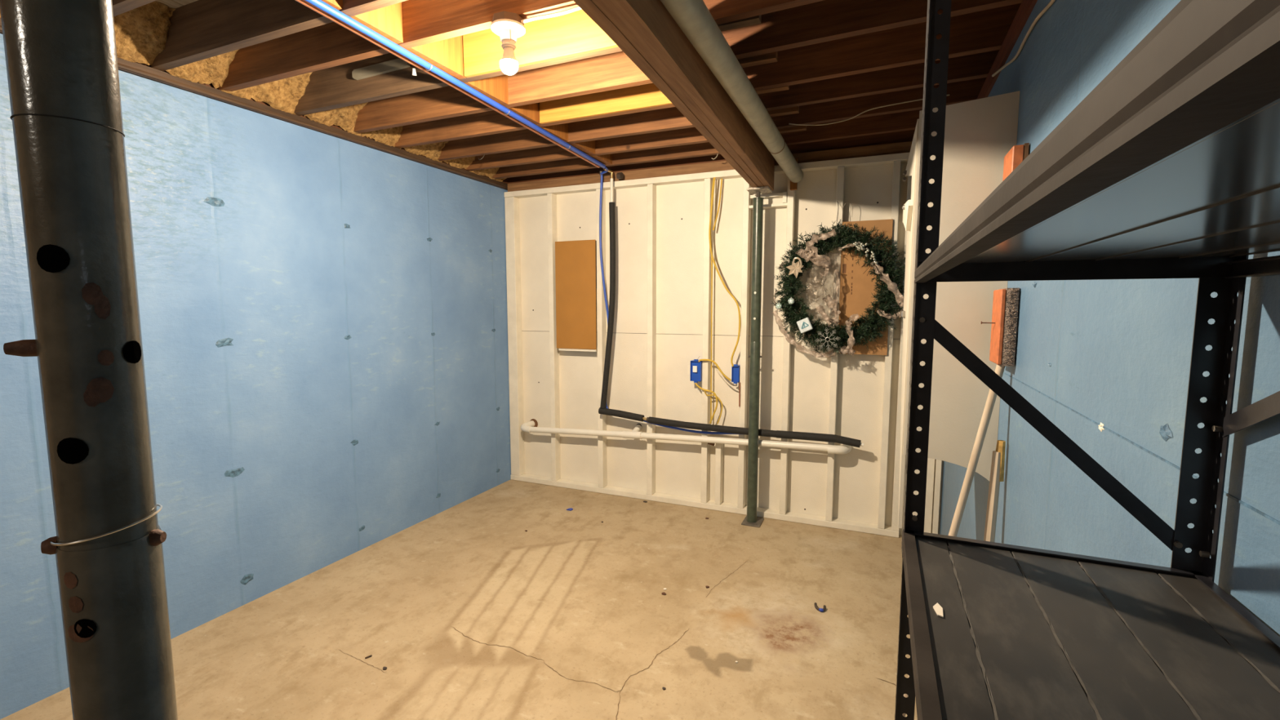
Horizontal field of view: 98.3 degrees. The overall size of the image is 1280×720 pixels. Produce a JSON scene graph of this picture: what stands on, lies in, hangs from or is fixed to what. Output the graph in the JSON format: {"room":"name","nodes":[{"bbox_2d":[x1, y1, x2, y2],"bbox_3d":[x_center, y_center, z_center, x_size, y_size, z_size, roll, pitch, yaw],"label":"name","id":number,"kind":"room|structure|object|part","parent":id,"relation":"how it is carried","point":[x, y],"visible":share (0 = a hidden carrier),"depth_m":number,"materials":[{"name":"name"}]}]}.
{"room":"storage area","nodes":[
{"label":"storage area","id":0,"kind":"room"},
{"bbox_2d":[155,0,198,8],"bbox_3d":[-0.948,-1.220,0.620,3.483,0.060,7.000,2,6,23],"label":"ceiling","id":1,"kind":"structure","parent":0,"point":[174,4],"depth_m":2.06,"materials":[{"name":"brown wood"}]},
{"bbox_2d":[438,106,799,160],"bbox_3d":[-0.277,-1.346,3.146,2.290,0.182,0.038,2,6,23],"label":"joist","id":2,"kind":"object","parent":1,"relation":"attached to","point":[668,118],"visible":0.5,"depth_m":3.14,"materials":[{"name":"brown wood"}]},
{"bbox_2d":[541,123,568,142],"bbox_3d":[-0.488,-1.339,3.062,0.038,0.181,0.284,2,6,23],"label":"block","id":3,"kind":"object","parent":2,"relation":"attached to","point":[560,131],"visible":0.21,"depth_m":3.11,"materials":[{"name":"brown wood"}]},
{"bbox_2d":[568,140,595,155],"bbox_3d":[-0.349,-1.366,3.340,0.038,0.181,0.262,2,6,23],"label":"block","id":4,"kind":"object","parent":2,"relation":"attached to","point":[588,147],"visible":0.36,"depth_m":3.37,"materials":[{"name":"brown wood"}]},
{"bbox_2d":[0,33,511,719],"bbox_3d":[-2.453,0.119,1.406,0.205,2.300,7.000,2,6,23],"label":"wall","id":5,"kind":"structure","parent":0,"point":[324,317],"depth_m":2.67,"materials":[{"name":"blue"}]},
{"bbox_2d":[0,18,507,190],"bbox_3d":[-2.460,-1.044,1.240,0.212,0.043,6.900,2,6,23],"label":"sill plate","id":6,"kind":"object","parent":5,"relation":"on","point":[135,68],"depth_m":2.66,"materials":[{"name":"brown wood"}]},
{"bbox_2d":[0,1,506,182],"bbox_3d":[-1.611,-1.293,2.642,0.243,0.186,3.380,2,6,23],"label":"insulation","id":7,"kind":"object","parent":6,"relation":"on","point":[141,32],"visible":0.28,"depth_m":2.37},
{"bbox_2d":[0,17,508,183],"bbox_3d":[-2.430,-1.156,1.216,0.098,0.184,6.900,2,6,23],"label":"trim","id":8,"kind":"structure","parent":5,"relation":"attached to","point":[506,180],"depth_m":2.81,"materials":[{"name":"brown wood"}]},
{"bbox_2d":[0,479,917,719],"bbox_3d":[-0.924,1.333,0.805,3.420,0.001,6.898,2,6,23],"label":"floor","id":9,"kind":"structure","parent":0,"point":[469,613],"depth_m":2.46,"materials":[{"name":"concrete"}]},
{"bbox_2d":[0,0,177,719],"bbox_3d":[-0.441,0.319,0.481,0.130,2.082,0.150,2,6,23],"label":"steel post","id":10,"kind":"object","parent":9,"relation":"on","point":[61,60],"visible":1,"depth_m":0.43,"materials":[{"name":"black metal"}]},
{"bbox_2d":[741,186,772,527],"bbox_3d":[0.736,0.004,3.509,0.130,2.116,0.150,2,6,23],"label":"steel post","id":11,"kind":"object","parent":9,"relation":"on","point":[751,519],"visible":1,"depth_m":3.48,"materials":[{"name":"metal"}]},
{"bbox_3d":[0.736,1.053,3.612,0.118,0.008,0.150,2,6,23],"label":"plate","id":12,"kind":"part","parent":11,"relation":"part of","materials":[{"name":"metal"}]},
{"bbox_3d":[0.736,-1.043,3.406,0.130,0.011,0.150,2,6,23],"label":"plate","id":13,"kind":"part","parent":11,"relation":"part of","materials":[{"name":"grey metal"}]},
{"bbox_2d":[813,602,826,611],"bbox_3d":[0.835,1.149,2.571,0.054,0.020,0.048,2,6,23],"label":"clip","id":14,"kind":"object","parent":9,"relation":"on","point":[815,603],"visible":1,"depth_m":2.56,"materials":[{"name":"blue plastic"}]},
{"bbox_2d":[902,364,1005,716],"bbox_3d":[0.971,0.624,1.754,0.309,1.226,0.023,-1,6,-5],"label":"handle","id":15,"kind":"object","parent":9,"relation":"on","point":[999,370],"visible":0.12,"depth_m":1.72,"materials":[{"name":"brown wood"}]},
{"bbox_2d":[989,288,1019,366],"bbox_3d":[1.124,-0.103,1.710,0.045,0.233,0.134,2,6,23],"label":"scrub brush","id":16,"kind":"object","parent":15,"relation":"attached to","point":[1006,300],"visible":1,"depth_m":1.66,"materials":[{"name":"orange wood"}]},
{"bbox_2d":[983,440,1005,542],"bbox_3d":[1.081,0.744,1.738,0.115,0.989,0.034,-4,7,-35],"label":"wooden stake","id":17,"kind":"object","parent":9,"relation":"on","point":[997,473],"visible":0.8,"depth_m":1.71,"materials":[{"name":"brown wood"}]},
{"bbox_2d":[894,0,1279,719],"bbox_3d":[0.331,0.429,0.295,0.326,1.899,1.045,2,6,23],"label":"storage rack","id":18,"kind":"object","parent":9,"relation":"on","point":[1169,167],"visible":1,"depth_m":0.51,"materials":[{"name":"metal"}]},
{"bbox_3d":[0.384,-0.142,0.769,0.001,0.855,0.034,2,6,23],"label":"splice plate","id":19,"kind":"part","parent":18,"relation":"part of","materials":[{"name":"black metal"}]},
{"bbox_3d":[0.206,0.298,0.317,0.039,0.012,0.997,2,6,23],"label":"deck panel","id":20,"kind":"part","parent":18,"relation":"part of","materials":[{"name":"grey metal"}]},
{"bbox_3d":[0.259,0.300,0.294,0.073,0.012,0.997,2,6,23],"label":"deck panel","id":21,"kind":"part","parent":18,"relation":"part of","materials":[{"name":"grey metal"}]},
{"bbox_3d":[0.325,0.303,0.266,0.070,0.012,0.997,2,6,23],"label":"deck panel","id":22,"kind":"part","parent":18,"relation":"part of","materials":[{"name":"grey metal"}]},
{"bbox_3d":[0.206,-0.084,0.279,0.039,0.005,0.997,2,6,23],"label":"deck panel","id":23,"kind":"part","parent":18,"relation":"part of","materials":[{"name":"black metal"}]},
{"bbox_3d":[0.259,-0.082,0.257,0.073,0.005,0.997,2,6,23],"label":"deck panel","id":24,"kind":"part","parent":18,"relation":"part of","materials":[{"name":"black metal"}]},
{"bbox_3d":[0.325,-0.079,0.228,0.070,0.005,0.997,2,6,23],"label":"deck panel","id":25,"kind":"part","parent":18,"relation":"part of","materials":[{"name":"black metal"}]},
{"bbox_3d":[0.394,0.306,0.236,0.077,0.012,0.997,2,6,23],"label":"deck panel","id":26,"kind":"part","parent":18,"relation":"part of","materials":[{"name":"grey metal"}]},
{"bbox_3d":[0.394,-0.076,0.199,0.077,0.005,0.997,2,6,23],"label":"deck panel","id":27,"kind":"part","parent":18,"relation":"part of","materials":[{"name":"black metal"}]},
{"bbox_3d":[0.450,0.308,0.212,0.042,0.012,0.997,2,6,23],"label":"deck panel","id":28,"kind":"part","parent":18,"relation":"part of","materials":[{"name":"grey metal"}]},
{"bbox_3d":[0.450,-0.074,0.175,0.042,0.005,0.997,2,6,23],"label":"deck panel","id":29,"kind":"part","parent":18,"relation":"part of","materials":[{"name":"black metal"}]},
{"bbox_2d":[504,152,943,537],"bbox_3d":[0.411,-0.137,3.801,3.250,2.340,0.096,2,6,23],"label":"wall","id":30,"kind":"structure","parent":0,"point":[663,255],"depth_m":3.80,"materials":[{"name":"white paint"}]},
{"bbox_2d":[555,240,596,351],"bbox_3d":[-0.473,-0.470,4.094,0.338,0.810,0.018,2,6,23],"label":"panel","id":31,"kind":"object","parent":30,"relation":"attached to","point":[575,261],"visible":1,"depth_m":4.08,"materials":[{"name":"brown cardboard"}]},
{"bbox_2d":[573,0,774,191],"bbox_3d":[-0.481,-0.849,0.367,0.171,0.260,6.742,2,6,22],"label":"support beam","id":32,"kind":"structure","parent":30,"relation":"attached to","point":[646,33],"depth_m":1.72,"materials":[{"name":"brown wood"}]},
{"bbox_2d":[111,0,156,17],"bbox_3d":[-1.003,-1.183,1.474,2.290,0.181,0.038,2,6,23],"label":"joist","id":33,"kind":"object","parent":32,"relation":"on","point":[119,6],"visible":0.02,"depth_m":1.75,"materials":[{"name":"brown wood"}]},
{"bbox_2d":[151,0,408,71],"bbox_3d":[-0.882,-1.209,1.753,2.290,0.184,0.038,2,6,23],"label":"joist","id":34,"kind":"object","parent":32,"relation":"on","point":[198,30],"visible":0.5,"depth_m":1.99,"materials":[{"name":"brown wood"}]},
{"bbox_2d":[321,0,342,10],"bbox_3d":[-1.020,-1.200,1.650,0.038,0.181,0.262,2,6,23],"label":"block","id":35,"kind":"object","parent":34,"relation":"attached to","point":[337,4],"visible":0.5,"depth_m":1.75,"materials":[{"name":"wood"}]},
{"bbox_2d":[217,0,578,91],"bbox_3d":[-0.785,-1.231,1.976,2.290,0.183,0.038,2,6,23],"label":"joist","id":36,"kind":"object","parent":32,"relation":"on","point":[330,45],"visible":0.62,"depth_m":2.09,"materials":[{"name":"brown wood"}]},
{"bbox_2d":[351,2,403,44],"bbox_3d":[-0.912,-1.224,1.898,0.038,0.181,0.206,2,6,23],"label":"block","id":37,"kind":"object","parent":36,"relation":"attached to","point":[387,21],"visible":0.5,"depth_m":1.93,"materials":[{"name":"yellow wood"}]},
{"bbox_2d":[294,0,599,168],"bbox_3d":[-0.954,-1.107,1.840,0.067,0.030,4.005,2,6,20],"label":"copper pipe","id":38,"kind":"object","parent":36,"relation":"attached to","point":[304,2],"visible":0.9,"depth_m":2.16,"materials":[{"name":"metal"}]},
{"bbox_2d":[412,68,416,75],"bbox_3d":[-0.869,-1.108,2.130,0.020,0.030,0.002,2,6,23],"label":"tag","id":39,"kind":"object","parent":38,"relation":"hanging from","point":[414,73],"visible":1,"depth_m":2.13,"materials":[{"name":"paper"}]},
{"bbox_2d":[304,0,605,168],"bbox_3d":[-0.941,-1.110,1.832,0.025,0.025,4.005,2,6,20],"label":"tube","id":40,"kind":"object","parent":36,"relation":"attached to","point":[320,4],"visible":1,"depth_m":2.16,"materials":[{"name":"blue plastic"}]},
{"bbox_2d":[490,11,525,75],"bbox_3d":[-0.434,-1.035,1.831,0.112,0.174,0.112,2,6,23],"label":"ceiling light","id":41,"kind":"object","parent":36,"relation":"attached to","point":[507,25],"visible":1,"depth_m":1.81,"materials":[{"name":"ceramic"}]},
{"bbox_3d":[-0.434,-0.967,1.837,0.060,0.037,0.060,2,6,23],"label":"bulb","id":42,"kind":"part","parent":41,"relation":"part of","materials":[{"name":"white glass"}]},
{"bbox_2d":[520,6,581,23],"bbox_3d":[-0.193,-1.101,1.728,0.421,0.021,0.016,2,6,23],"label":"cable","id":43,"kind":"object","parent":36,"relation":"attached to","point":[577,8],"visible":0.83,"depth_m":1.77,"materials":[{"name":"white plastic"}]},
{"bbox_2d":[293,14,761,115],"bbox_3d":[-0.652,-1.262,2.282,2.290,0.182,0.038,2,6,23],"label":"joist","id":44,"kind":"object","parent":32,"relation":"on","point":[333,87],"visible":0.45,"depth_m":2.51,"materials":[{"name":"brown wood"}]},
{"bbox_2d":[351,57,410,79],"bbox_3d":[-1.157,-1.298,2.467,0.335,0.044,0.016,2,6,23],"label":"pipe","id":45,"kind":"object","parent":44,"relation":"attached to","point":[386,67],"visible":0.85,"depth_m":2.46,"materials":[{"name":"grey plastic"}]},
{"bbox_2d":[405,35,466,79],"bbox_3d":[-0.800,-1.250,2.164,0.038,0.181,0.297,2,6,23],"label":"block","id":46,"kind":"object","parent":44,"relation":"attached to","point":[447,55],"visible":0.42,"depth_m":2.20,"materials":[{"name":"wood"}]},
{"bbox_2d":[465,74,508,105],"bbox_3d":[-0.694,-1.281,2.475,0.038,0.181,0.285,2,6,23],"label":"block","id":47,"kind":"object","parent":44,"relation":"attached to","point":[495,88],"visible":0.29,"depth_m":2.52,"materials":[{"name":"brown wood"}]},
{"bbox_2d":[462,8,618,77],"bbox_3d":[-0.305,-1.242,2.101,0.908,0.180,0.020,2,6,23],"label":"board","id":48,"kind":"object","parent":44,"relation":"attached to","point":[574,33],"visible":0.42,"depth_m":2.12,"materials":[{"name":"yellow wood"}]},
{"bbox_2d":[353,51,777,133],"bbox_3d":[-0.524,-1.291,2.577,2.290,0.180,0.038,2,6,23],"label":"joist","id":49,"kind":"object","parent":32,"relation":"on","point":[613,71],"visible":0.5,"depth_m":2.56,"materials":[{"name":"brown wood"}]},
{"bbox_2d":[394,85,789,148],"bbox_3d":[-0.405,-1.318,2.852,2.290,0.182,0.038,2,6,23],"label":"joist","id":50,"kind":"object","parent":32,"relation":"on","point":[490,122],"visible":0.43,"depth_m":3.08,"materials":[{"name":"brown wood"}]},
{"bbox_2d":[506,102,540,124],"bbox_3d":[-0.587,-1.310,2.767,0.038,0.181,0.263,2,6,23],"label":"block","id":51,"kind":"object","parent":50,"relation":"attached to","point":[531,113],"visible":0.29,"depth_m":2.80,"materials":[{"name":"brown wood"}]},
{"bbox_2d":[539,83,672,124],"bbox_3d":[-0.079,-1.298,2.680,0.955,0.180,0.020,2,6,23],"label":"board","id":52,"kind":"object","parent":50,"relation":"attached to","point":[647,95],"visible":0.34,"depth_m":2.72,"materials":[{"name":"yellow wood"}]},
{"bbox_2d":[492,142,719,179],"bbox_3d":[-0.181,-1.402,3.718,2.010,0.184,0.038,2,6,23],"label":"joist","id":53,"kind":"object","parent":32,"relation":"on","point":[701,149],"visible":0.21,"depth_m":3.68,"materials":[{"name":"brown wood"}]},
{"bbox_2d":[466,125,806,171],"bbox_3d":[-0.158,-1.374,3.420,2.290,0.180,0.038,2,6,23],"label":"joist","id":54,"kind":"object","parent":32,"relation":"on","point":[691,135],"visible":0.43,"depth_m":3.42,"materials":[{"name":"brown wood"}]},
{"bbox_2d":[591,154,612,164],"bbox_3d":[-0.247,-1.392,3.602,0.038,0.181,0.227,2,6,23],"label":"block","id":55,"kind":"object","parent":54,"relation":"attached to","point":[606,159],"visible":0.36,"depth_m":3.63,"materials":[{"name":"brown wood"}]},
{"bbox_2d":[660,0,803,182],"bbox_3d":[-0.370,-0.826,0.334,0.089,0.089,6.665,2,6,23],"label":"drain pipe","id":56,"kind":"object","parent":32,"relation":"attached to","point":[693,17],"visible":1,"depth_m":1.81,"materials":[{"name":"plastic"}]},
{"bbox_2d":[702,0,824,25],"bbox_3d":[0.625,-1.200,1.658,1.116,0.183,0.038,3,6,26],"label":"joist","id":57,"kind":"object","parent":32,"relation":"on","point":[722,11],"visible":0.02,"depth_m":1.79,"materials":[{"name":"brown wood"}]},
{"bbox_2d":[780,109,922,145],"bbox_3d":[1.234,-1.338,3.060,1.116,0.182,0.038,3,6,26],"label":"joist","id":58,"kind":"object","parent":32,"relation":"on","point":[904,121],"visible":0.14,"depth_m":3.06,"materials":[{"name":"brown wood"}]},
{"bbox_2d":[721,0,1022,59],"bbox_3d":[0.740,-1.227,1.922,1.116,0.181,0.038,3,6,26],"label":"joist","id":59,"kind":"object","parent":32,"relation":"on","point":[826,20],"visible":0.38,"depth_m":1.94,"materials":[{"name":"brown wood"}]},
{"bbox_2d":[770,77,986,128],"bbox_3d":[1.105,-1.309,2.763,1.116,0.181,0.038,3,6,26],"label":"joist","id":60,"kind":"object","parent":32,"relation":"on","point":[969,90],"visible":0.21,"depth_m":2.73,"materials":[{"name":"brown wood"}]},
{"bbox_2d":[788,94,949,125],"bbox_3d":[1.093,-1.196,2.690,0.727,0.021,0.086,4,7,33],"label":"wire","id":61,"kind":"object","parent":60,"relation":"attached to","point":[947,95],"visible":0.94,"depth_m":2.70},
{"bbox_2d":[758,49,999,111],"bbox_3d":[0.984,-1.281,2.484,1.116,0.182,0.038,3,6,26],"label":"joist","id":62,"kind":"object","parent":32,"relation":"on","point":[975,66],"visible":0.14,"depth_m":2.45,"materials":[{"name":"brown wood"}]},
{"bbox_2d":[742,3,1021,91],"bbox_3d":[0.875,-1.256,2.233,1.116,0.183,0.038,3,6,26],"label":"joist","id":63,"kind":"object","parent":32,"relation":"on","point":[984,31],"visible":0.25,"depth_m":2.19,"materials":[{"name":"brown wood"}]},
{"bbox_2d":[520,420,851,453],"bbox_3d":[0.193,0.543,3.918,2.437,0.130,0.150,2,6,23],"label":"pipe","id":64,"kind":"object","parent":30,"relation":"attached to","point":[528,427],"visible":0.96,"depth_m":3.80,"materials":[{"name":"white plastic"}]},
{"bbox_2d":[687,355,702,382],"bbox_3d":[0.384,0.058,3.806,0.099,0.187,0.103,2,6,23],"label":"outlet box","id":65,"kind":"object","parent":30,"relation":"attached to","point":[694,369],"visible":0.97,"depth_m":3.77,"materials":[{"name":"blue plastic"}]},
{"bbox_2d":[694,382,717,423],"bbox_3d":[0.448,0.289,3.764,0.165,0.286,0.021,2,6,19],"label":"cable","id":66,"kind":"object","parent":65,"relation":"hanging from","point":[696,384],"visible":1,"depth_m":3.74,"materials":[{"name":"yellow plastic"}]},
{"bbox_3d":[0.276,1.003,3.961,2.860,0.039,0.075,2,6,23],"label":"plate","id":67,"kind":"part","parent":30,"relation":"part of","materials":[{"name":"white wood"}]},
{"bbox_3d":[0.276,-1.224,3.743,2.860,0.039,0.073,2,6,23],"label":"plate","id":68,"kind":"part","parent":30,"relation":"part of","materials":[{"name":"white wood"}]},
{"bbox_2d":[507,141,912,191],"bbox_3d":[0.386,-1.274,3.716,3.043,0.063,0.075,2,6,23],"label":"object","id":69,"kind":"structure","parent":30,"relation":"attached to","point":[903,147],"depth_m":3.68,"materials":[{"name":"brown wood"}]},
{"bbox_2d":[710,178,713,423],"bbox_3d":[0.476,-0.377,3.708,0.014,1.637,0.039,5,7,40],"label":"cable","id":70,"kind":"object","parent":30,"relation":"attached to","point":[713,179],"visible":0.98,"depth_m":3.72,"materials":[{"name":"yellow plastic"}]},
{"bbox_2d":[508,129,915,183],"bbox_3d":[0.394,-1.401,3.722,3.083,0.186,0.035,2,6,23],"label":"trim","id":71,"kind":"structure","parent":30,"relation":"attached to","point":[905,135],"depth_m":3.66,"materials":[{"name":"brown wood"}]},
{"bbox_2d":[704,391,722,423],"bbox_3d":[0.498,0.322,3.754,0.127,0.224,0.022,1,6,7],"label":"cable","id":72,"kind":"object","parent":30,"relation":"attached to","point":[704,391],"visible":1,"depth_m":3.75,"materials":[{"name":"yellow plastic"}]},
{"bbox_3d":[0.272,-0.727,3.846,2.912,1.094,0.019,2,6,23],"label":"sheathing panel","id":73,"kind":"part","parent":30,"relation":"part of","materials":[{"name":"white paint"}]},
{"bbox_2d":[599,166,830,442],"bbox_3d":[0.418,-0.385,3.622,1.616,1.805,0.182,2,6,23],"label":"tube","id":74,"kind":"object","parent":30,"relation":"attached to","point":[606,168],"visible":0.54,"depth_m":3.94,"materials":[{"name":"plastic"}]},
{"bbox_2d":[599,168,623,179],"bbox_3d":[-0.219,-1.285,3.818,0.178,0.068,0.132,2,6,23],"label":"valve fitting","id":75,"kind":"object","parent":74,"relation":"attached to","point":[620,175],"visible":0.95,"depth_m":3.82,"materials":[{"name":"gold metal"}]},
{"bbox_2d":[609,178,613,202],"bbox_3d":[-0.197,-1.179,3.857,0.022,0.164,0.025,2,6,23],"label":"tube","id":76,"kind":"object","parent":75,"relation":"attached to","point":[611,180],"visible":1,"depth_m":3.85,"materials":[{"name":"plastic"}]},
{"bbox_3d":[-0.139,-1.274,3.829,0.033,0.045,0.044,4,7,33],"label":"knob","id":77,"kind":"part","parent":75,"relation":"part of","materials":[{"name":"grey metal"}]},
{"bbox_2d":[598,202,864,447],"bbox_3d":[0.531,-0.286,3.632,1.803,1.574,0.056,2,6,24],"label":"insulation","id":78,"kind":"object","parent":74,"relation":"attached to","point":[602,410],"visible":0.98,"depth_m":3.87,"materials":[{"name":"black plastic"}]},
{"bbox_2d":[712,178,722,230],"bbox_3d":[0.510,-1.023,3.646,0.069,0.338,0.013,-2,6,-19],"label":"cable","id":79,"kind":"object","parent":30,"relation":"attached to","point":[721,179],"visible":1,"depth_m":3.65,"materials":[{"name":"yellow plastic"}]},
{"bbox_2d":[708,177,740,366],"bbox_3d":[0.556,-0.572,3.631,0.221,1.233,0.023,2,6,23],"label":"cable","id":80,"kind":"object","parent":30,"relation":"attached to","point":[713,184],"visible":1,"depth_m":3.63,"materials":[{"name":"yellow plastic"}]},
{"bbox_2d":[731,364,740,383],"bbox_3d":[0.648,0.090,3.704,0.049,0.128,0.085,2,6,23],"label":"outlet box","id":81,"kind":"object","parent":30,"relation":"attached to","point":[735,368],"visible":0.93,"depth_m":3.68,"materials":[{"name":"blue plastic"}]},
{"bbox_2d":[698,359,731,381],"bbox_3d":[0.504,0.066,3.717,0.233,0.142,0.018,2,6,20],"label":"cable","id":82,"kind":"object","parent":81,"relation":"attached to","point":[700,360],"visible":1,"depth_m":3.71,"materials":[{"name":"yellow plastic"}]},
{"bbox_2d":[715,368,738,387],"bbox_3d":[0.589,0.123,3.719,0.168,0.116,0.027,4,7,33],"label":"cable","id":83,"kind":"object","parent":81,"relation":"attached to","point":[722,377],"visible":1,"depth_m":3.73,"materials":[{"name":"plastic"}]},
{"bbox_2d":[738,382,740,406],"bbox_3d":[0.661,0.229,3.674,0.008,0.162,0.008,-5,8,-44],"label":"rod","id":84,"kind":"object","parent":30,"relation":"attached to","point":[739,382],"visible":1,"depth_m":3.67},
{"bbox_2d":[790,158,798,191],"bbox_3d":[0.946,-1.140,3.401,0.040,0.185,0.032,2,6,23],"label":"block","id":85,"kind":"object","parent":30,"relation":"attached to","point":[793,186],"visible":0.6,"depth_m":3.40,"materials":[{"name":"brown wood"}]},
{"bbox_2d":[838,218,893,355],"bbox_3d":[1.343,-0.428,3.309,0.278,0.793,0.015,2,6,23],"label":"cardboard sheet","id":86,"kind":"object","parent":30,"relation":"attached to","point":[856,287],"visible":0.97,"depth_m":3.31,"materials":[{"name":"brown cardboard"}]},
{"bbox_3d":[1.759,-0.083,3.252,0.338,2.340,0.040,2,6,23],"label":"sheathing panel","id":87,"kind":"part","parent":30,"relation":"part of","materials":[{"name":"white paint"}]},
{"bbox_3d":[1.179,-0.887,3.307,0.015,0.132,0.073,2,6,23],"label":"wire hook","id":88,"kind":"object","parent":30,"relation":"attached to","visible":0},
{"bbox_2d":[771,218,905,357],"bbox_3d":[1.175,-0.416,3.273,0.802,0.825,0.170,2,6,23],"label":"wreath","id":89,"kind":"object","parent":88,"relation":"hanging from","point":[813,254],"visible":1,"depth_m":3.28,"materials":[{"name":"green plant"}]},
{"bbox_3d":[1.322,-0.531,3.149,0.114,0.108,0.012,2,6,23],"label":"berry stem","id":90,"kind":"part","parent":89,"relation":"part of","materials":[{"name":"white plastic"}]},
{"bbox_2d":[939,0,1279,636],"bbox_3d":[0.556,0.259,0.112,0.205,2.275,7.000,2,6,23],"label":"wall","id":91,"kind":"structure","parent":0,"point":[1106,362],"depth_m":0.99,"materials":[{"name":"blue paint"}]},
{"bbox_2d":[897,91,1019,528],"bbox_3d":[1.267,-0.171,2.366,0.313,1.490,1.060,2,6,23],"label":"wall","id":92,"kind":"structure","parent":91,"relation":"attached to","point":[979,134],"depth_m":1.87,"materials":[{"name":"paint"}]},
{"bbox_3d":[1.155,-0.177,2.421,0.012,1.490,1.050,2,6,23],"label":"panel","id":93,"kind":"part","parent":92,"relation":"part of","materials":[{"name":"white paint"}]},
{"bbox_2d":[976,0,1037,99],"bbox_3d":[0.529,-0.904,-0.045,0.202,0.070,6.900,2,6,23],"label":"trim","id":94,"kind":"structure","parent":91,"relation":"on","point":[1026,6],"depth_m":1.89,"materials":[{"name":"brown wood"}]},
{"bbox_2d":[1002,142,1029,181],"bbox_3d":[1.128,-0.528,1.669,0.039,0.207,0.130,2,6,23],"label":"scrub brush","id":95,"kind":"object","parent":91,"relation":"attached to","point":[1017,154],"visible":0.41,"depth_m":1.61,"materials":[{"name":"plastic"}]},
{"bbox_2d":[991,0,1055,76],"bbox_3d":[1.163,-0.980,1.670,0.020,0.124,0.951,2,6,23],"label":"cable","id":96,"kind":"object","parent":91,"relation":"attached to","point":[1051,2],"visible":1,"depth_m":1.65,"materials":[{"name":"black plastic"}]}
]}

